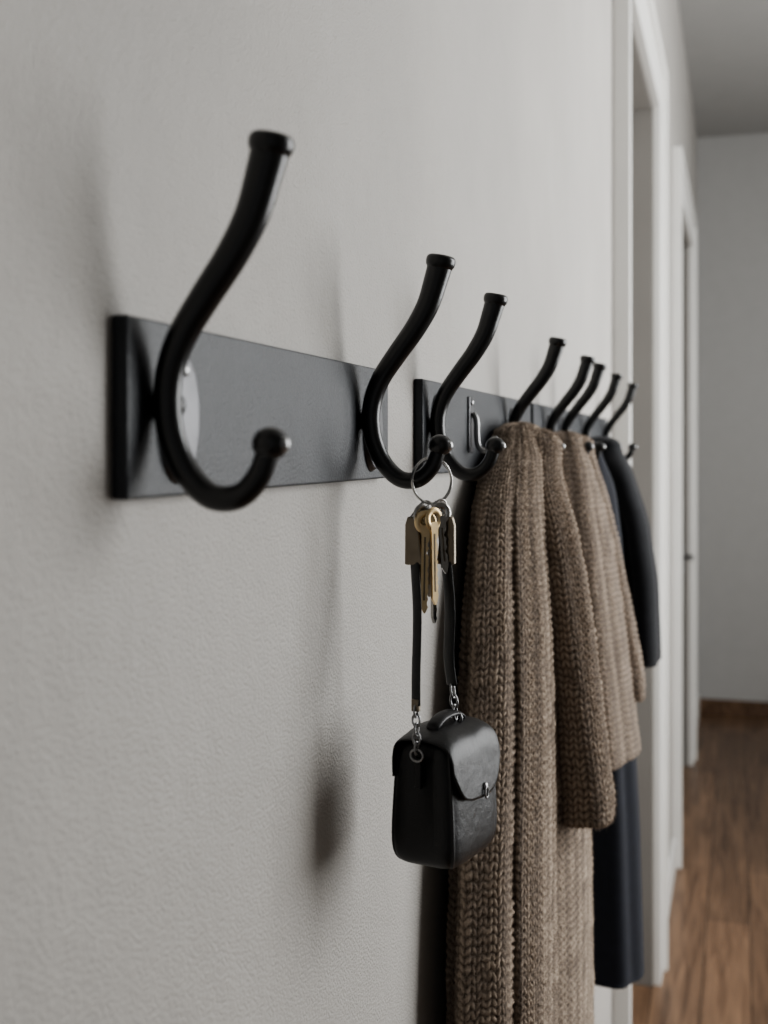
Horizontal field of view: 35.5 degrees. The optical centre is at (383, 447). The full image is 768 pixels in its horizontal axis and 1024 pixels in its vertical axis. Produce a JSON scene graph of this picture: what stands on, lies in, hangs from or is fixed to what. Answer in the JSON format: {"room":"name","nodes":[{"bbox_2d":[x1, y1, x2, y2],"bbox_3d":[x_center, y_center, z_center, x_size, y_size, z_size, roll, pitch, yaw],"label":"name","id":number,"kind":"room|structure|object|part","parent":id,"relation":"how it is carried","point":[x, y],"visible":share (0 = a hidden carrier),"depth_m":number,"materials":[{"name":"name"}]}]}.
{"room":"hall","nodes":[
{"label":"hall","id":0,"kind":"room"},
{"bbox_2d":[0,0,696,1023],"bbox_3d":[0.469,-0.125,2.635,0.140,3.210,8.520,0,0,17],"label":"wall","id":1,"kind":"structure","parent":0,"point":[203,711],"depth_m":0.59,"materials":[{"name":"paint"}]},
{"bbox_2d":[112,314,387,499],"bbox_3d":[-0.051,-0.015,0.626,0.007,0.071,0.353,0,0,17],"label":"hook rail","id":2,"kind":"object","parent":1,"relation":"attached to","point":[244,387],"visible":0.7,"depth_m":0.56,"materials":[{"name":"grey metal"}]},
{"bbox_2d":[153,129,294,511],"bbox_3d":[-0.068,-0.048,0.473,0.036,0.146,0.071,0,0,-45],"label":"coat hook","id":3,"kind":"object","parent":2,"relation":"attached to","point":[175,391],"visible":1,"depth_m":0.46,"materials":[{"name":"black metal"}]},
{"bbox_3d":[-0.084,-0.013,0.495,0.004,0.056,0.032,0,0,17],"label":"plate","id":4,"kind":"part","parent":3,"relation":"part of","materials":[{"name":"metal"}]},
{"bbox_2d":[362,253,455,488],"bbox_3d":[0.009,-0.046,0.734,0.036,0.142,0.071,0,0,-45],"label":"coat hook","id":5,"kind":"object","parent":2,"relation":"attached to","point":[439,268],"visible":1,"depth_m":0.72,"materials":[{"name":"black metal"}]},
{"bbox_3d":[-0.007,-0.013,0.756,0.004,0.056,0.032,0,0,17],"label":"plate","id":6,"kind":"part","parent":5,"relation":"part of","materials":[{"name":"metal"}]},
{"bbox_2d":[411,457,452,622],"bbox_3d":[0.028,0.055,0.720,0.024,0.101,0.019,0,0,17],"label":"keys","id":7,"kind":"object","parent":5,"relation":"hanging from","point":[430,523],"visible":1,"depth_m":0.71,"materials":[{"name":"gold metal"}]},
{"bbox_3d":[0.024,0.072,0.714,0.005,0.053,0.002,1,0,-11],"label":"blade","id":8,"kind":"part","parent":7,"relation":"part of","materials":[{"name":"metal"}]},
{"bbox_3d":[0.028,0.068,0.727,0.005,0.044,0.002,3,0,7],"label":"blade","id":9,"kind":"part","parent":7,"relation":"part of","materials":[{"name":"metal"}]},
{"bbox_3d":[0.030,0.075,0.722,0.002,0.062,0.005,0,1,31],"label":"blade","id":10,"kind":"part","parent":7,"relation":"part of","materials":[{"name":"metal"}]},
{"bbox_3d":[0.030,0.069,0.715,0.005,0.050,0.002,-1,1,-39],"label":"blade","id":11,"kind":"part","parent":7,"relation":"part of","materials":[{"name":"gold metal"}]},
{"bbox_3d":[0.035,0.058,0.719,0.005,0.035,0.002,-5,2,-18],"label":"blade","id":12,"kind":"part","parent":7,"relation":"part of","materials":[{"name":"silver metal"}]},
{"bbox_2d":[392,500,499,868],"bbox_3d":[0.037,0.138,0.719,0.048,0.214,0.071,0,0,30],"label":"handbag","id":13,"kind":"object","parent":5,"relation":"hanging from","point":[445,769],"visible":1,"depth_m":0.70,"materials":[{"name":"black leather"}]},
{"bbox_3d":[0.037,0.163,0.722,0.009,0.009,0.039,0,0,30],"label":"handle","id":14,"kind":"part","parent":13,"relation":"part of","materials":[{"name":"black leather"}]},
{"bbox_2d":[414,379,530,473],"bbox_3d":[0.092,-0.015,1.108,0.007,0.071,0.473,0,0,17],"label":"hook rail","id":15,"kind":"object","parent":1,"relation":"attached to","point":[492,410],"visible":0.36,"depth_m":1.00,"materials":[{"name":"grey metal"}]},
{"bbox_2d":[430,292,507,481],"bbox_3d":[0.057,-0.045,0.896,0.036,0.139,0.071,0,0,-45],"label":"coat hook","id":16,"kind":"object","parent":15,"relation":"attached to","point":[494,303],"visible":0.87,"depth_m":0.88,"materials":[{"name":"black metal"}]},
{"bbox_2d":[468,396,495,453],"bbox_3d":[0.085,-0.019,1.028,0.025,0.050,0.016,0,0,17],"label":"hook","id":17,"kind":"object","parent":15,"relation":"attached to","point":[473,419],"visible":0.81,"depth_m":1.03,"materials":[{"name":"silver metal"}]},
{"bbox_3d":[0.074,-0.020,1.031,0.002,0.048,0.016,0,0,17],"label":"plate","id":18,"kind":"part","parent":17,"relation":"part of","materials":[{"name":"metal"}]},
{"bbox_2d":[508,337,566,449],"bbox_3d":[0.146,-0.042,1.196,0.036,0.135,0.071,0,0,-45],"label":"coat hook","id":19,"kind":"object","parent":15,"relation":"attached to","point":[556,345],"visible":0.43,"depth_m":1.18,"materials":[{"name":"black metal"}]},
{"bbox_2d":[445,420,617,1023],"bbox_3d":[0.149,0.300,1.079,0.126,0.658,0.418,0,0,17],"label":"scarf","id":20,"kind":"object","parent":19,"relation":"hanging from","point":[519,931],"visible":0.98,"depth_m":0.99,"materials":[{"name":"brown fabric"}]},
{"bbox_3d":[0.151,-0.042,1.190,0.057,0.133,0.016,0,0,17],"label":"arm","id":21,"kind":"part","parent":19,"relation":"part of","materials":[{"name":"black metal"}]},
{"bbox_2d":[531,403,606,437],"bbox_3d":[0.276,-0.015,1.728,0.007,0.071,0.780,0,0,17],"label":"hook rail","id":22,"kind":"object","parent":1,"relation":"attached to","point":[539,412],"visible":0.35,"depth_m":1.58,"materials":[{"name":"grey metal"}]},
{"bbox_2d":[546,355,594,454],"bbox_3d":[0.216,-0.042,1.430,0.036,0.135,0.071,0,0,-45],"label":"coat hook","id":23,"kind":"object","parent":22,"relation":"attached to","point":[586,362],"visible":0.74,"depth_m":1.42,"materials":[{"name":"black metal"}]},
{"bbox_2d":[556,430,646,770],"bbox_3d":[0.246,0.172,1.419,0.113,0.392,0.174,0,0,20],"label":"scarf","id":24,"kind":"object","parent":23,"relation":"hanging from","point":[620,657],"visible":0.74,"depth_m":1.39,"materials":[{"name":"beige fabric"}]},
{"bbox_2d":[561,362,606,459],"bbox_3d":[0.252,-0.042,1.552,0.036,0.135,0.071,0,0,-45],"label":"coat hook","id":25,"kind":"object","parent":22,"relation":"attached to","point":[598,368],"visible":0.59,"depth_m":1.54,"materials":[{"name":"black metal"}]},
{"bbox_2d":[591,441,643,988],"bbox_3d":[0.291,0.341,1.582,0.099,0.705,0.101,0,0,17],"label":"coat","id":26,"kind":"object","parent":25,"relation":"hanging from","point":[618,948],"visible":0.26,"depth_m":1.54,"materials":[{"name":"fabric"}]},
{"bbox_2d":[582,373,622,446],"bbox_3d":[0.315,-0.042,1.764,0.036,0.135,0.071,0,0,-45],"label":"coat hook","id":27,"kind":"object","parent":22,"relation":"attached to","point":[616,378],"visible":0.48,"depth_m":1.75,"materials":[{"name":"black metal"}]},
{"bbox_2d":[591,436,661,668],"bbox_3d":[0.345,0.145,1.740,0.112,0.326,0.187,0,0,17],"label":"coat","id":28,"kind":"object","parent":27,"relation":"hanging from","point":[638,550],"visible":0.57,"depth_m":1.65,"materials":[{"name":"fabric"}]},
{"bbox_2d":[603,383,637,459],"bbox_3d":[0.393,-0.042,2.026,0.036,0.135,0.071,0,0,-45],"label":"coat hook","id":29,"kind":"object","parent":22,"relation":"attached to","point":[631,389],"visible":0.74,"depth_m":2.01,"materials":[{"name":"black metal"}]},
{"bbox_2d":[612,0,667,1023],"bbox_3d":[0.618,0.209,2.831,0.034,2.542,1.224,0,0,17],"label":"trim","id":30,"kind":"structure","parent":1,"relation":"attached to","point":[642,15],"depth_m":3.30,"materials":[{"name":"paint"}]},
{"bbox_2d":[631,25,652,985],"bbox_3d":[0.535,0.270,2.856,0.137,2.420,0.980,0,0,17],"label":"door frame","id":31,"kind":"structure","parent":1,"relation":"attached to","point":[641,105],"depth_m":3.30,"materials":[{"name":"paint"}]},
{"bbox_2d":[668,694,699,916],"bbox_3d":[0.540,1.425,2.606,0.014,0.110,8.504,0,0,17],"label":"baseboard","id":32,"kind":"structure","parent":1,"relation":"attached to","point":[672,853],"depth_m":4.04,"materials":[{"name":"paint"}]},
{"bbox_2d":[672,146,696,868],"bbox_3d":[1.249,0.209,4.960,0.034,2.542,1.544,0,0,17],"label":"trim","id":33,"kind":"structure","parent":1,"relation":"attached to","point":[683,212],"depth_m":4.22,"materials":[{"name":"paint"}]},
{"bbox_2d":[682,224,687,766],"bbox_3d":[1.166,0.270,4.984,0.137,2.420,1.300,0,0,17],"label":"door frame","id":34,"kind":"structure","parent":1,"relation":"attached to","point":[684,241],"depth_m":5.57,"materials":[{"name":"paint"}]},
{"bbox_2d":[682,248,693,765],"bbox_3d":[1.213,0.274,4.970,0.099,2.403,1.276,0,0,17],"label":"leaf","id":35,"kind":"object","parent":1,"relation":"attached to","point":[682,248],"depth_m":5.55,"materials":[{"name":"paint"}]},
{"bbox_2d":[682,545,683,573],"bbox_3d":[1.376,0.515,5.527,0.008,0.130,0.044,0,0,17],"label":"rose","id":36,"kind":"object","parent":35,"relation":"attached to","point":[682,545],"visible":0.87,"depth_m":5.52,"materials":[{"name":"metal"}]},
{"bbox_3d":[1.384,0.500,5.467,0.054,0.018,0.129,0,0,17],"label":"handle","id":37,"kind":"part","parent":35,"relation":"part of","materials":[{"name":"grey metal"}]},
{"bbox_2d":[631,714,767,1023],"bbox_3d":[1.467,1.530,2.413,2.180,0.100,8.660,0,0,17],"label":"floor","id":38,"kind":"structure","parent":0,"point":[717,973],"depth_m":4.00,"materials":[{"name":"brown wood"}]},
{"bbox_2d":[678,0,767,137],"bbox_3d":[1.467,-1.780,2.413,2.180,0.100,8.660,0,0,17],"label":"ceiling","id":39,"kind":"structure","parent":0,"point":[726,41],"depth_m":5.41,"materials":[{"name":"paint"}]},
{"bbox_2d":[697,133,767,701],"bbox_3d":[2.678,-0.125,6.497,2.180,3.210,0.140,0,0,17],"label":"wall","id":40,"kind":"structure","parent":0,"point":[732,171],"depth_m":6.64,"materials":[{"name":"white paint"}]},
{"bbox_2d":[699,698,767,717],"bbox_3d":[2.656,1.438,6.422,1.900,0.085,0.016,0,0,17],"label":"baseboard","id":41,"kind":"structure","parent":40,"relation":"attached to","point":[707,706],"depth_m":6.63,"materials":[{"name":"brown wood"}]}
]}

